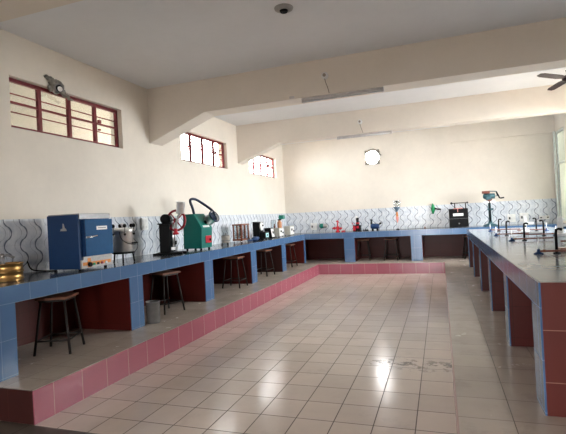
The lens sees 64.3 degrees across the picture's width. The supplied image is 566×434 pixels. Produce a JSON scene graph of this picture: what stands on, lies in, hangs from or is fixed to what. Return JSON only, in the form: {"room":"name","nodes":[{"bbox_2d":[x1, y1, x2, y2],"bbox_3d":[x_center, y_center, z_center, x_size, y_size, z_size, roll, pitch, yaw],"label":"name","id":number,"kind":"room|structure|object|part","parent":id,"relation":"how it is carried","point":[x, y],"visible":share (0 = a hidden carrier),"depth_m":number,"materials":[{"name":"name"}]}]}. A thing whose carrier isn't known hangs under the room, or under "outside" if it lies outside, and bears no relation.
{"room":"science classroom","nodes":[
{"label":"science classroom","id":0,"kind":"room"},
{"bbox_2d":[0,29,284,219],"bbox_3d":[-2.788,-0.143,6.865,0.230,4.190,17.120,-3,0,19],"label":"wall","id":1,"kind":"structure","parent":0,"point":[42,175],"depth_m":6.93,"materials":[{"name":"beige paint"}]},
{"bbox_2d":[43,74,73,100],"bbox_3d":[-2.990,-1.737,6.055,0.116,0.260,0.491,-3,0,19],"label":"wall fan","id":2,"kind":"object","parent":1,"relation":"attached to","point":[55,86],"visible":1,"depth_m":5.97,"materials":[{"name":"grey metal"}]},
{"bbox_2d":[9,77,118,147],"bbox_3d":[-3.010,-1.397,6.345,0.067,0.628,2.005,-3,0,19],"label":"window","id":3,"kind":"structure","parent":1,"relation":"in","point":[38,90],"depth_m":6.32,"materials":[{"name":"red paint"}]},
{"bbox_2d":[0,214,285,272],"bbox_3d":[-1.714,0.291,9.500,0.008,0.652,10.990,-3,0,19],"label":"backsplash","id":4,"kind":"structure","parent":1,"relation":"attached to","point":[26,240],"depth_m":7.15,"materials":[{"name":"tile"}]},
{"bbox_2d":[140,218,148,229],"bbox_3d":[-2.349,0.117,7.638,0.043,0.210,0.170,-3,0,19],"label":"board","id":5,"kind":"object","parent":1,"relation":"attached to","point":[143,221],"visible":1,"depth_m":7.61,"materials":[{"name":"white plastic"}]},
{"bbox_2d":[181,132,224,167],"bbox_3d":[-1.767,-1.450,9.896,0.067,0.628,2.038,-3,0,19],"label":"window","id":6,"kind":"structure","parent":1,"relation":"in","point":[202,150],"depth_m":9.89,"materials":[{"name":"red paint"}]},
{"bbox_2d":[249,155,273,177],"bbox_3d":[-0.647,-1.498,13.095,0.067,0.628,2.090,-3,0,19],"label":"window","id":7,"kind":"structure","parent":1,"relation":"in","point":[260,156],"depth_m":13.29,"materials":[{"name":"red paint"}]},
{"bbox_2d":[0,273,456,433],"bbox_3d":[0.784,1.683,4.683,7.760,0.150,15.310,-3,0,19],"label":"floor","id":8,"kind":"structure","parent":0,"point":[331,353],"depth_m":4.69,"materials":[{"name":"beige tile"}]},
{"bbox_2d":[0,264,318,424],"bbox_3d":[-1.224,1.659,8.495,1.457,0.438,9.441,-3,0,19],"label":"platform","id":9,"kind":"object","parent":8,"relation":"on","point":[47,383],"visible":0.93,"depth_m":5.15,"materials":[{"name":"tile"}]},
{"bbox_2d":[33,292,84,356],"bbox_3d":[-2.517,1.187,5.053,0.406,0.618,0.406,-3,0,-3],"label":"stool","id":10,"kind":"object","parent":9,"relation":"on","point":[59,297],"visible":0.95,"depth_m":4.92,"materials":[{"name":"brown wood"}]},
{"bbox_3d":[-2.666,1.213,4.888,0.026,0.580,0.119,-3,0,42],"label":"leg","id":11,"kind":"part","parent":10,"relation":"part of","materials":[{"name":"black metal"}]},
{"bbox_3d":[-2.680,1.215,5.202,0.119,0.580,0.026,-3,0,42],"label":"leg","id":12,"kind":"part","parent":10,"relation":"part of","materials":[{"name":"black metal"}]},
{"bbox_3d":[-2.533,0.892,5.054,0.340,0.028,0.340,-3,0,-3],"label":"seat","id":13,"kind":"part","parent":10,"relation":"part of","materials":[{"name":"brown wood"}]},
{"bbox_3d":[-2.531,0.918,5.054,0.294,0.024,0.294,-3,0,-3],"label":"seat frame","id":14,"kind":"part","parent":10,"relation":"part of","materials":[{"name":"brown wood"}]},
{"bbox_3d":[-2.352,1.197,4.903,0.119,0.580,0.026,-3,0,42],"label":"leg","id":15,"kind":"part","parent":10,"relation":"part of","materials":[{"name":"black metal"}]},
{"bbox_3d":[-2.366,1.198,5.217,0.026,0.580,0.119,-3,0,42],"label":"leg","id":16,"kind":"part","parent":10,"relation":"part of","materials":[{"name":"black metal"}]},
{"bbox_2d":[145,300,159,323],"bbox_3d":[-1.798,1.312,6.228,0.204,0.298,0.204,-3,0,19],"label":"waste bin","id":17,"kind":"object","parent":9,"relation":"on","point":[152,306],"visible":1,"depth_m":6.15,"materials":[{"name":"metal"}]},
{"bbox_2d":[0,234,305,381],"bbox_3d":[-1.414,1.025,8.820,0.943,0.850,9.915,-3,0,19],"label":"countertop","id":18,"kind":"structure","parent":9,"relation":"on","point":[114,296],"depth_m":5.98,"materials":[{"name":"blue tile"}]},
{"bbox_2d":[0,254,23,282],"bbox_3d":[-2.870,0.519,4.668,0.320,0.285,0.320,-3,0,19],"label":"stack","id":19,"kind":"object","parent":18,"relation":"on","point":[9,271],"depth_m":4.59,"materials":[{"name":"gold metal"}]},
{"bbox_3d":[-2.909,0.461,4.660,0.100,0.165,0.100,-3,0,19],"label":"stem","id":20,"kind":"part","parent":19,"relation":"part of","materials":[{"name":"grey metal"}]},
{"bbox_3d":[-2.916,0.461,4.636,0.216,0.165,0.192,-3,0,19],"label":"clamp knob","id":21,"kind":"part","parent":19,"relation":"part of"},
{"bbox_2d":[27,261,53,271],"bbox_3d":[-2.931,0.596,5.493,0.355,0.142,0.067,-3,0,-2],"label":"power cable","id":22,"kind":"object","parent":18,"relation":"on","point":[27,261],"visible":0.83,"depth_m":5.47,"materials":[{"name":"black rubber"}]},
{"bbox_2d":[47,213,113,271],"bbox_3d":[-2.457,0.303,5.530,0.561,0.679,0.532,-3,0,19],"label":"oven","id":23,"kind":"object","parent":18,"relation":"on","point":[79,241],"visible":1,"depth_m":5.32,"materials":[{"name":"blue metal"}]},
{"bbox_3d":[-2.507,-0.029,5.550,0.467,0.012,0.519,-3,0,19],"label":"panel","id":24,"kind":"part","parent":23,"relation":"part of","materials":[{"name":"silver metal"}]},
{"bbox_3d":[-2.291,-0.008,5.473,0.014,0.053,0.513,-3,0,19],"label":"trim","id":25,"kind":"part","parent":23,"relation":"part of","materials":[{"name":"grey metal"}]},
{"bbox_3d":[-2.260,0.552,5.470,0.018,0.096,0.515,-3,0,19],"label":"control panel","id":26,"kind":"part","parent":23,"relation":"part of","materials":[{"name":"silver metal"}]},
{"bbox_3d":[-2.259,0.483,5.489,0.014,0.037,0.475,-3,0,19],"label":"trim","id":27,"kind":"part","parent":23,"relation":"part of","materials":[{"name":"silver metal"}]},
{"bbox_3d":[-2.253,0.243,5.487,0.050,0.437,0.461,-3,0,19],"label":"door","id":28,"kind":"part","parent":23,"relation":"part of","materials":[{"name":"blue metal"}]},
{"bbox_3d":[-1.849,1.132,8.975,0.010,0.684,9.915,-3,0,19],"label":"panel","id":29,"kind":"part","parent":18,"relation":"part of","materials":[{"name":"red tile"}]},
{"bbox_2d":[112,223,137,263],"bbox_3d":[-2.209,0.357,6.215,0.354,0.548,0.357,-3,0,-39],"label":"portable autoclave","id":30,"kind":"object","parent":18,"relation":"on","point":[123,238],"visible":0.88,"depth_m":6.09,"materials":[{"name":"metal"}]},
{"bbox_3d":[-2.219,0.169,6.215,0.308,0.046,0.308,-3,0,19],"label":"lid","id":31,"kind":"part","parent":30,"relation":"part of","materials":[{"name":"metal"}]},
{"bbox_2d":[153,201,186,255],"bbox_3d":[-1.858,0.184,7.490,0.558,0.866,0.389,-3,0,-1],"label":"machine","id":32,"kind":"object","parent":18,"relation":"on","point":[168,230],"visible":1,"depth_m":7.38,"materials":[{"name":"black paint"}]},
{"bbox_2d":[176,201,184,213],"bbox_3d":[-1.677,-0.154,7.378,0.163,0.211,0.157,-3,0,-1],"label":"cup","id":33,"kind":"object","parent":32,"relation":"on","point":[180,206],"depth_m":7.33,"materials":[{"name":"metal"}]},
{"bbox_2d":[183,198,219,250],"bbox_3d":[-1.489,0.119,8.277,0.568,0.964,0.415,-3,0,19],"label":"apparatus","id":34,"kind":"object","parent":18,"relation":"on","point":[197,231],"visible":1,"depth_m":8.15,"materials":[{"name":"metal"}]},
{"bbox_3d":[-1.570,0.257,8.294,0.390,0.627,0.390,-3,0,19],"label":"casing","id":35,"kind":"part","parent":34,"relation":"part of","materials":[{"name":"green metal"}]},
{"bbox_3d":[-1.367,0.406,8.270,0.012,0.130,0.205,-3,0,19],"label":"switch panel","id":36,"kind":"part","parent":34,"relation":"part of","materials":[{"name":"red plastic"}]},
{"bbox_2d":[204,210,219,224],"bbox_3d":[-1.337,0.019,8.317,0.299,0.278,0.237,-3,0,19],"label":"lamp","id":37,"kind":"object","parent":34,"relation":"on","point":[212,217],"depth_m":8.28,"materials":[{"name":"metal"}]},
{"bbox_2d":[221,233,229,244],"bbox_3d":[-1.200,0.464,9.436,0.188,0.258,0.192,-3,0,19],"label":"pot","id":38,"kind":"object","parent":18,"relation":"on","point":[225,238],"visible":0.99,"depth_m":9.36,"materials":[{"name":"metal"}]},
{"bbox_3d":[-1.201,0.465,9.434,0.188,0.150,0.188,-3,0,19],"label":"pot","id":39,"kind":"part","parent":38,"relation":"part of","materials":[{"name":"stone"}]},
{"bbox_2d":[232,224,249,242],"bbox_3d":[-0.969,0.371,10.411,0.244,0.420,0.434,-3,0,19],"label":"rack","id":40,"kind":"object","parent":18,"relation":"on","point":[241,238],"visible":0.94,"depth_m":10.26,"materials":[{"name":"brown wood"}]},
{"bbox_3d":[-0.962,0.519,10.411,0.240,0.035,0.430,-3,0,19],"label":"board","id":41,"kind":"part","parent":40,"relation":"part of","materials":[{"name":"brown wood"}]},
{"bbox_2d":[247,236,258,241],"bbox_3d":[-0.692,0.510,10.411,0.168,0.114,0.485,-3,0,19],"label":"instrument cover","id":42,"kind":"object","parent":18,"relation":"on","point":[254,238],"visible":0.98,"depth_m":10.39,"materials":[{"name":"blue paint"}]},
{"bbox_2d":[252,222,268,239],"bbox_3d":[-0.543,0.337,11.146,0.320,0.449,0.290,-3,0,19],"label":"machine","id":43,"kind":"object","parent":18,"relation":"on","point":[258,227],"visible":0.97,"depth_m":11.04,"materials":[{"name":"black paint"}]},
{"bbox_2d":[264,228,274,237],"bbox_3d":[-0.347,0.418,11.704,0.212,0.270,0.210,-3,0,19],"label":"meter box","id":44,"kind":"object","parent":18,"relation":"on","point":[270,230],"visible":0.83,"depth_m":11.61,"materials":[{"name":"black paint"}]},
{"bbox_2d":[273,228,283,236],"bbox_3d":[-0.144,0.422,12.348,0.278,0.245,0.360,-3,0,19],"label":"control box","id":45,"kind":"object","parent":18,"relation":"on","point":[277,231],"visible":0.79,"depth_m":12.18,"materials":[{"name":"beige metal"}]},
{"bbox_2d":[277,215,284,227],"bbox_3d":[-0.060,0.123,12.393,0.182,0.345,0.192,-3,0,19],"label":"bottle","id":46,"kind":"object","parent":45,"relation":"on","point":[279,223],"visible":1,"depth_m":12.33,"materials":[{"name":"orange plastic"}]},
{"bbox_3d":[-0.095,0.192,12.370,0.124,0.210,0.124,-3,0,19],"label":"bottle glass","id":47,"kind":"part","parent":46,"relation":"part of","materials":[{"name":"orange glass"}]},
{"bbox_2d":[284,226,293,235],"bbox_3d":[0.195,0.395,13.077,0.208,0.270,0.380,-3,0,19],"label":"control box","id":48,"kind":"object","parent":18,"relation":"on","point":[288,230],"visible":0.99,"depth_m":12.92,"materials":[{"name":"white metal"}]},
{"bbox_2d":[149,270,184,314],"bbox_3d":[-1.815,1.157,6.973,0.406,0.618,0.406,-3,0,37],"label":"stool","id":49,"kind":"object","parent":9,"relation":"on","point":[166,273],"visible":0.88,"depth_m":6.94,"materials":[{"name":"black metal"}]},
{"bbox_3d":[-2.034,1.187,6.943,0.119,0.580,0.026,-3,0,-8],"label":"leg","id":50,"kind":"part","parent":49,"relation":"part of","materials":[{"name":"black metal"}]},
{"bbox_3d":[-1.784,1.173,6.753,0.026,0.580,0.119,-3,0,-8],"label":"leg","id":51,"kind":"part","parent":49,"relation":"part of","materials":[{"name":"black metal"}]},
{"bbox_3d":[-1.831,0.862,6.974,0.340,0.028,0.340,-3,0,37],"label":"seat","id":52,"kind":"part","parent":49,"relation":"part of","materials":[{"name":"brown wood"}]},
{"bbox_3d":[-1.829,0.888,6.974,0.294,0.024,0.294,-3,0,37],"label":"seat frame","id":53,"kind":"part","parent":49,"relation":"part of","materials":[{"name":"brown wood"}]},
{"bbox_3d":[-1.844,1.178,7.194,0.026,0.580,0.119,-3,0,-8],"label":"leg","id":54,"kind":"part","parent":49,"relation":"part of","materials":[{"name":"black metal"}]},
{"bbox_3d":[-1.593,1.164,7.003,0.119,0.580,0.026,-3,0,-8],"label":"leg","id":55,"kind":"part","parent":49,"relation":"part of","materials":[{"name":"black metal"}]},
{"bbox_2d":[222,256,247,287],"bbox_3d":[-0.991,1.121,9.190,0.406,0.618,0.406,-3,0,19],"label":"stool","id":56,"kind":"object","parent":9,"relation":"on","point":[230,258],"visible":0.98,"depth_m":9.10,"materials":[{"name":"black metal"}]},
{"bbox_3d":[-1.191,1.150,9.094,0.119,0.580,0.026,-3,0,-26],"label":"leg","id":57,"kind":"part","parent":56,"relation":"part of","materials":[{"name":"black metal"}]},
{"bbox_3d":[-1.087,1.146,9.391,0.026,0.580,0.119,-3,0,-26],"label":"leg","id":58,"kind":"part","parent":56,"relation":"part of","materials":[{"name":"black metal"}]},
{"bbox_3d":[-1.007,0.827,9.191,0.340,0.028,0.340,-3,0,19],"label":"seat","id":59,"kind":"part","parent":56,"relation":"part of","materials":[{"name":"brown wood"}]},
{"bbox_3d":[-0.894,1.134,8.990,0.026,0.580,0.119,-3,0,-26],"label":"leg","id":60,"kind":"part","parent":56,"relation":"part of","materials":[{"name":"black metal"}]},
{"bbox_3d":[-0.790,1.130,9.287,0.119,0.580,0.026,-3,0,-26],"label":"leg","id":61,"kind":"part","parent":56,"relation":"part of","materials":[{"name":"black metal"}]},
{"bbox_2d":[256,249,274,276],"bbox_3d":[-0.471,1.100,10.841,0.406,0.618,0.406,-3,0,27],"label":"stool","id":62,"kind":"object","parent":9,"relation":"on","point":[260,251],"visible":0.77,"depth_m":10.84,"materials":[{"name":"black metal"}]},
{"bbox_3d":[-0.487,0.805,10.842,0.340,0.028,0.340,-3,0,27],"label":"seat","id":63,"kind":"part","parent":62,"relation":"part of","materials":[{"name":"brown wood"}]},
{"bbox_2d":[285,244,297,266],"bbox_3d":[0.136,1.074,12.546,0.406,0.618,0.406,-3,0,23],"label":"stool","id":64,"kind":"object","parent":9,"relation":"on","point":[286,245],"visible":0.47,"depth_m":12.43,"materials":[{"name":"black metal"}]},
{"bbox_2d":[286,256,468,273],"bbox_3d":[3.567,1.421,12.653,7.760,0.438,1.580,-3,0,19],"label":"platform","id":65,"kind":"object","parent":8,"relation":"on","point":[404,265],"visible":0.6,"depth_m":12.29,"materials":[{"name":"tile"}]},
{"bbox_2d":[357,239,371,260],"bbox_3d":[2.353,0.959,13.135,0.406,0.618,0.406,-3,0,16],"label":"stool","id":66,"kind":"object","parent":65,"relation":"on","point":[358,240],"visible":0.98,"depth_m":13.03,"materials":[{"name":"black metal"}]},
{"bbox_2d":[384,238,399,260],"bbox_3d":[3.094,0.919,12.833,0.406,0.618,0.406,-3,0,22],"label":"stool","id":67,"kind":"object","parent":65,"relation":"on","point":[385,239],"visible":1,"depth_m":12.73,"materials":[{"name":"black metal"}]},
{"bbox_2d":[292,222,565,261],"bbox_3d":[3.618,0.774,12.885,7.748,0.850,1.088,-3,0,19],"label":"lab counter","id":68,"kind":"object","parent":65,"relation":"on","point":[416,243],"depth_m":13.11,"materials":[{"name":"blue tile"}]},
{"bbox_2d":[332,220,344,231],"bbox_3d":[1.690,0.277,13.664,0.410,0.351,0.140,-3,0,19],"label":"valve","id":69,"kind":"object","parent":68,"relation":"on","point":[337,227],"visible":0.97,"depth_m":13.64,"materials":[{"name":"metal"}]},
{"bbox_2d":[352,216,361,230],"bbox_3d":[2.183,0.196,13.456,0.275,0.460,0.206,-3,0,19],"label":"apparatus","id":70,"kind":"object","parent":68,"relation":"on","point":[357,227],"visible":1,"depth_m":13.37,"materials":[{"name":"red paint"}]},
{"bbox_2d":[370,219,381,230],"bbox_3d":[2.741,0.228,13.264,0.330,0.335,0.164,-3,0,19],"label":"pump","id":71,"kind":"object","parent":68,"relation":"on","point":[375,225],"visible":0.94,"depth_m":13.22,"materials":[{"name":"blue paint"}]},
{"bbox_3d":[3.802,0.849,13.392,7.744,0.684,0.010,-3,0,19],"label":"panel","id":72,"kind":"part","parent":68,"relation":"part of","materials":[{"name":"brown wood"}]},
{"bbox_2d":[393,200,399,229],"bbox_3d":[3.312,-0.056,13.060,0.222,0.841,0.222,-3,0,19],"label":"stand","id":73,"kind":"object","parent":68,"relation":"on","point":[395,207],"visible":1,"depth_m":13.03,"materials":[{"name":"orange paint"}]},
{"bbox_2d":[292,222,565,234],"bbox_3d":[3.600,0.433,12.888,7.748,0.166,1.068,-3,0,19],"label":"countertop","id":74,"kind":"structure","parent":68,"relation":"on","point":[556,222],"depth_m":12.68,"materials":[{"name":"blue tile"}]},
{"bbox_2d":[449,202,468,227],"bbox_3d":[4.825,-0.066,12.350,0.504,0.697,0.460,-3,0,19],"label":"instrument","id":75,"kind":"object","parent":68,"relation":"on","point":[458,217],"visible":0.98,"depth_m":12.16,"materials":[{"name":"paint"}]},
{"bbox_2d":[482,191,503,225],"bbox_3d":[5.633,-0.236,12.033,0.533,0.948,0.280,-3,0,19],"label":"stand","id":76,"kind":"object","parent":68,"relation":"on","point":[488,197],"visible":1,"depth_m":12.01,"materials":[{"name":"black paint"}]},
{"bbox_2d":[462,235,467,258],"bbox_3d":[5.099,0.811,12.214,0.406,0.618,0.406,-3,0,14],"label":"stool","id":77,"kind":"object","parent":65,"relation":"on","point":[464,236],"visible":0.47,"depth_m":12.26,"materials":[{"name":"black metal"}]},
{"bbox_2d":[445,262,565,433],"bbox_3d":[3.852,1.383,6.207,2.956,0.438,10.422,-3,0,19],"label":"platform","id":78,"kind":"object","parent":8,"relation":"on","point":[494,381],"visible":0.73,"depth_m":3.72,"materials":[{"name":"tile"}]},
{"bbox_2d":[467,226,565,416],"bbox_3d":[3.833,0.740,6.532,1.701,0.850,8.359,-3,0,19],"label":"lab bench","id":79,"kind":"object","parent":78,"relation":"on","point":[530,288],"visible":0.98,"depth_m":3.93,"materials":[{"name":"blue tile"}]},
{"bbox_2d":[488,219,519,231],"bbox_3d":[4.543,0.157,9.273,0.596,0.260,0.092,-3,0,19],"label":"apparatus","id":80,"kind":"object","parent":79,"relation":"on","point":[498,229],"visible":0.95,"depth_m":9.31,"materials":[{"name":"blue paint"}]},
{"bbox_2d":[493,220,528,235],"bbox_3d":[3.889,0.186,7.691,0.546,0.260,0.092,-3,0,19],"label":"apparatus","id":81,"kind":"object","parent":79,"relation":"on","point":[506,233],"visible":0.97,"depth_m":7.72,"materials":[{"name":"blue paint"}]},
{"bbox_2d":[468,226,565,281],"bbox_3d":[3.823,0.398,6.538,1.689,0.166,8.345,-3,0,19],"label":"countertop","id":82,"kind":"structure","parent":79,"relation":"on","point":[548,266],"depth_m":4.92,"materials":[{"name":"grey stone"}]},
{"bbox_2d":[521,216,532,231],"bbox_3d":[4.493,0.136,8.278,0.190,0.300,0.110,-3,0,19],"label":"block","id":83,"kind":"object","parent":79,"relation":"on","point":[524,217],"visible":0.62,"depth_m":8.26,"materials":[{"name":"white paint"}]},
{"bbox_2d":[508,222,552,240],"bbox_3d":[3.490,0.202,6.357,0.566,0.260,0.092,-3,0,19],"label":"apparatus","id":84,"kind":"object","parent":79,"relation":"on","point":[512,238],"visible":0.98,"depth_m":6.39,"materials":[{"name":"blue paint"}]},
{"bbox_3d":[3.452,0.204,6.394,0.073,0.260,0.027,-3,0,19],"label":"hook post","id":85,"kind":"part","parent":84,"relation":"part of","materials":[{"name":"black metal"}]},
{"bbox_2d":[519,231,541,233],"bbox_3d":[4.372,0.276,7.957,0.330,0.030,0.210,-3,0,16],"label":"tray","id":86,"kind":"object","parent":79,"relation":"on","point":[529,232],"visible":0.76,"depth_m":7.87,"materials":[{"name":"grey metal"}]},
{"bbox_2d":[517,218,548,230],"bbox_3d":[4.803,0.141,8.652,0.546,0.260,0.092,-3,0,19],"label":"apparatus","id":87,"kind":"object","parent":79,"relation":"on","point":[536,229],"visible":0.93,"depth_m":8.64,"materials":[{"name":"blue paint"}]},
{"bbox_2d":[525,220,555,235],"bbox_3d":[4.128,0.171,7.193,0.496,0.260,0.092,-3,0,19],"label":"apparatus","id":88,"kind":"object","parent":79,"relation":"on","point":[543,233],"visible":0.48,"depth_m":7.19,"materials":[{"name":"blue paint"}]},
{"bbox_2d":[534,228,565,253],"bbox_3d":[2.810,0.231,4.455,0.596,0.260,0.092,-3,0,19],"label":"apparatus","id":89,"kind":"object","parent":79,"relation":"on","point":[556,251],"visible":1,"depth_m":4.50,"materials":[{"name":"blue paint"}]},
{"bbox_3d":[2.758,0.234,4.497,0.073,0.260,0.027,-3,0,19],"label":"hook post","id":90,"kind":"part","parent":89,"relation":"part of","materials":[{"name":"black metal"}]},
{"bbox_2d":[557,217,565,236],"bbox_3d":[4.230,0.144,6.802,0.190,0.300,0.110,-3,0,19],"label":"block","id":91,"kind":"object","parent":79,"relation":"on","point":[560,224],"visible":0.78,"depth_m":6.79,"materials":[{"name":"white paint"}]},
{"bbox_3d":[4.210,0.271,6.816,0.130,0.050,0.100,-3,0,19],"label":"foot plate","id":92,"kind":"part","parent":91,"relation":"part of","materials":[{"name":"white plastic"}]},
{"bbox_2d":[0,0,565,144],"bbox_3d":[0.830,-2.512,5.458,8.220,0.150,17.320,-3,0,19],"label":"ceiling","id":93,"kind":"structure","parent":0,"point":[147,44],"depth_m":5.84,"materials":[{"name":"white paint"}]},
{"bbox_2d":[0,0,81,21],"bbox_3d":[-0.032,-1.920,2.912,7.760,0.960,0.370,-3,0,19],"label":"beam","id":94,"kind":"structure","parent":93,"relation":"attached to","point":[9,9],"depth_m":3.73,"materials":[{"name":"paint"}]},
{"bbox_2d":[274,3,292,13],"bbox_3d":[0.009,-2.370,5.154,0.220,0.050,0.220,-3,0,19],"label":"ceiling rose","id":95,"kind":"object","parent":93,"relation":"attached to","point":[283,8],"visible":1,"depth_m":5.11,"materials":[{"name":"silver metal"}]},
{"bbox_2d":[147,17,565,145],"bbox_3d":[1.342,-1.978,6.835,7.760,0.960,0.371,-3,0,19],"label":"beam","id":96,"kind":"structure","parent":93,"relation":"attached to","point":[174,110],"depth_m":6.69,"materials":[{"name":"paint"}]},
{"bbox_2d":[321,72,328,91],"bbox_3d":[0.643,-2.045,6.850,0.121,0.334,0.060,-3,0,19],"label":"ceiling rose","id":97,"kind":"object","parent":96,"relation":"attached to","point":[324,75],"visible":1,"depth_m":6.84,"materials":[{"name":"grey plastic"}]},
{"bbox_3d":[0.634,-2.157,6.860,0.110,0.110,0.045,-3,0,19],"label":"plate","id":98,"kind":"part","parent":97,"relation":"part of","materials":[{"name":"grey plastic"}]},
{"bbox_2d":[301,87,383,103],"bbox_3d":[0.897,-1.855,6.864,1.266,0.070,0.068,-3,0,19],"label":"fluorescent light","id":99,"kind":"object","parent":96,"relation":"attached to","point":[378,89],"visible":1,"depth_m":6.83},
{"bbox_2d":[236,83,565,164],"bbox_3d":[2.536,-2.029,10.247,7.760,0.960,0.282,-3,0,19],"label":"beam","id":100,"kind":"structure","parent":93,"relation":"attached to","point":[254,140],"depth_m":10.05,"materials":[{"name":"paint"}]},
{"bbox_2d":[337,130,391,139],"bbox_3d":[1.877,-1.894,10.419,1.266,0.070,0.068,-3,0,19],"label":"fluorescent light","id":101,"kind":"object","parent":100,"relation":"attached to","point":[382,132],"visible":1,"depth_m":10.40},
{"bbox_2d":[537,70,565,90],"bbox_3d":[5.046,-2.496,7.847,1.322,0.310,1.286,-3,0,19],"label":"ceiling fan","id":102,"kind":"object","parent":93,"relation":"hanging from","point":[542,75],"visible":0.93,"depth_m":7.69,"materials":[{"name":"grey metal"}]},
{"bbox_3d":[4.551,-2.378,7.603,0.660,0.033,0.124,-3,0,-23],"label":"blade","id":103,"kind":"part","parent":102,"relation":"part of","materials":[{"name":"brown metal"}]},
{"bbox_3d":[5.002,-2.400,8.195,0.124,0.033,0.660,-3,0,7],"label":"blade","id":104,"kind":"part","parent":102,"relation":"part of","materials":[{"name":"brown metal"}]},
{"bbox_2d":[282,126,555,213],"bbox_3d":[3.767,-0.465,13.514,7.760,4.190,0.230,-3,0,19],"label":"wall","id":105,"kind":"structure","parent":0,"point":[422,167],"depth_m":13.33,"materials":[{"name":"beige paint"}]},
{"bbox_2d":[311,223,316,229],"bbox_3d":[0.986,0.305,14.346,0.210,0.220,0.043,-3,0,19],"label":"board","id":106,"kind":"object","parent":105,"relation":"attached to","point":[313,225],"visible":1,"depth_m":14.33,"materials":[{"name":"white plastic"}]},
{"bbox_2d":[319,224,327,227],"bbox_3d":[1.271,0.280,14.191,0.271,0.150,0.165,-3,0,35],"label":"plug","id":107,"kind":"object","parent":105,"relation":"attached to","point":[320,225],"visible":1,"depth_m":14.14,"materials":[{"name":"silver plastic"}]},
{"bbox_2d":[364,149,379,164],"bbox_3d":[2.736,-1.827,13.794,0.450,0.450,0.025,-3,0,19],"label":"air vent","id":108,"kind":"object","parent":105,"relation":"in","point":[366,152],"visible":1,"depth_m":13.80,"materials":[{"name":"white plastic"}]},
{"bbox_2d":[286,198,556,232],"bbox_3d":[3.757,0.017,13.399,7.752,0.652,0.008,-3,0,19],"label":"tile backsplash","id":109,"kind":"structure","parent":105,"relation":"attached to","point":[413,216],"depth_m":13.30,"materials":[{"name":"tile"}]},
{"bbox_2d":[431,203,440,214],"bbox_3d":[4.444,-0.227,13.093,0.295,0.351,0.108,-3,0,19],"label":"pump","id":110,"kind":"object","parent":105,"relation":"attached to","point":[433,208],"visible":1,"depth_m":13.08,"materials":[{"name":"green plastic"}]},
{"bbox_2d":[507,214,515,221],"bbox_3d":[6.335,0.032,12.469,0.200,0.220,0.043,-3,0,19],"label":"board","id":111,"kind":"object","parent":105,"relation":"attached to","point":[511,217],"visible":1,"depth_m":12.46,"materials":[{"name":"white plastic"}]},
{"bbox_2d":[519,213,528,221],"bbox_3d":[6.627,0.006,12.367,0.220,0.240,0.043,-3,0,19],"label":"board","id":112,"kind":"object","parent":105,"relation":"attached to","point":[521,215],"visible":0.9,"depth_m":12.36,"materials":[{"name":"white plastic"}]},
{"bbox_2d":[539,215,549,218],"bbox_3d":[7.090,0.011,12.205,0.240,0.100,0.043,-3,0,19],"label":"board","id":113,"kind":"object","parent":105,"relation":"attached to","point":[545,216],"visible":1,"depth_m":12.19,"materials":[{"name":"white plastic"}]},
{"bbox_2d":[450,114,553,142],"bbox_3d":[6.046,-2.449,12.528,2.610,0.475,0.070,-3,0,19],"label":"lintel","id":114,"kind":"object","parent":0,"point":[545,123],"visible":0.93,"depth_m":12.47,"materials":[{"name":"beige paint"}]},
{"bbox_2d":[553,113,565,222],"bbox_3d":[4.742,-0.550,4.223,0.230,4.190,17.120,-3,0,19],"label":"wall","id":115,"kind":"structure","parent":0,"point":[559,119],"depth_m":11.47,"materials":[{"name":"beige paint"}]},
{"bbox_2d":[552,131,559,216],"bbox_3d":[7.313,-1.047,12.042,0.045,2.492,0.070,-3,0,19],"label":"trim","id":116,"kind":"structure","parent":115,"relation":"attached to","point":[553,132],"depth_m":12.01,"materials":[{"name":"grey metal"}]},
{"bbox_2d":[556,127,565,220],"bbox_3d":[7.236,-1.091,11.596,0.070,2.360,0.900,-3,0,19],"label":"window","id":117,"kind":"structure","parent":115,"relation":"in","point":[560,149],"depth_m":11.76,"materials":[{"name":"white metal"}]},
{"bbox_3d":[3.335,1.779,11.574,36.000,0.240,56.000,-3,0,19],"label":"ground","id":118,"kind":"structure","parent":0,"visible":0},
{"bbox_2d":[9,82,110,144],"bbox_3d":[-5.139,-0.606,5.181,0.200,5.350,12.400,-3,0,19],"label":"wall","id":119,"kind":"structure","parent":118,"relation":"on","point":[19,120],"depth_m":8.07,"materials":[{"name":"paint"}]}
]}

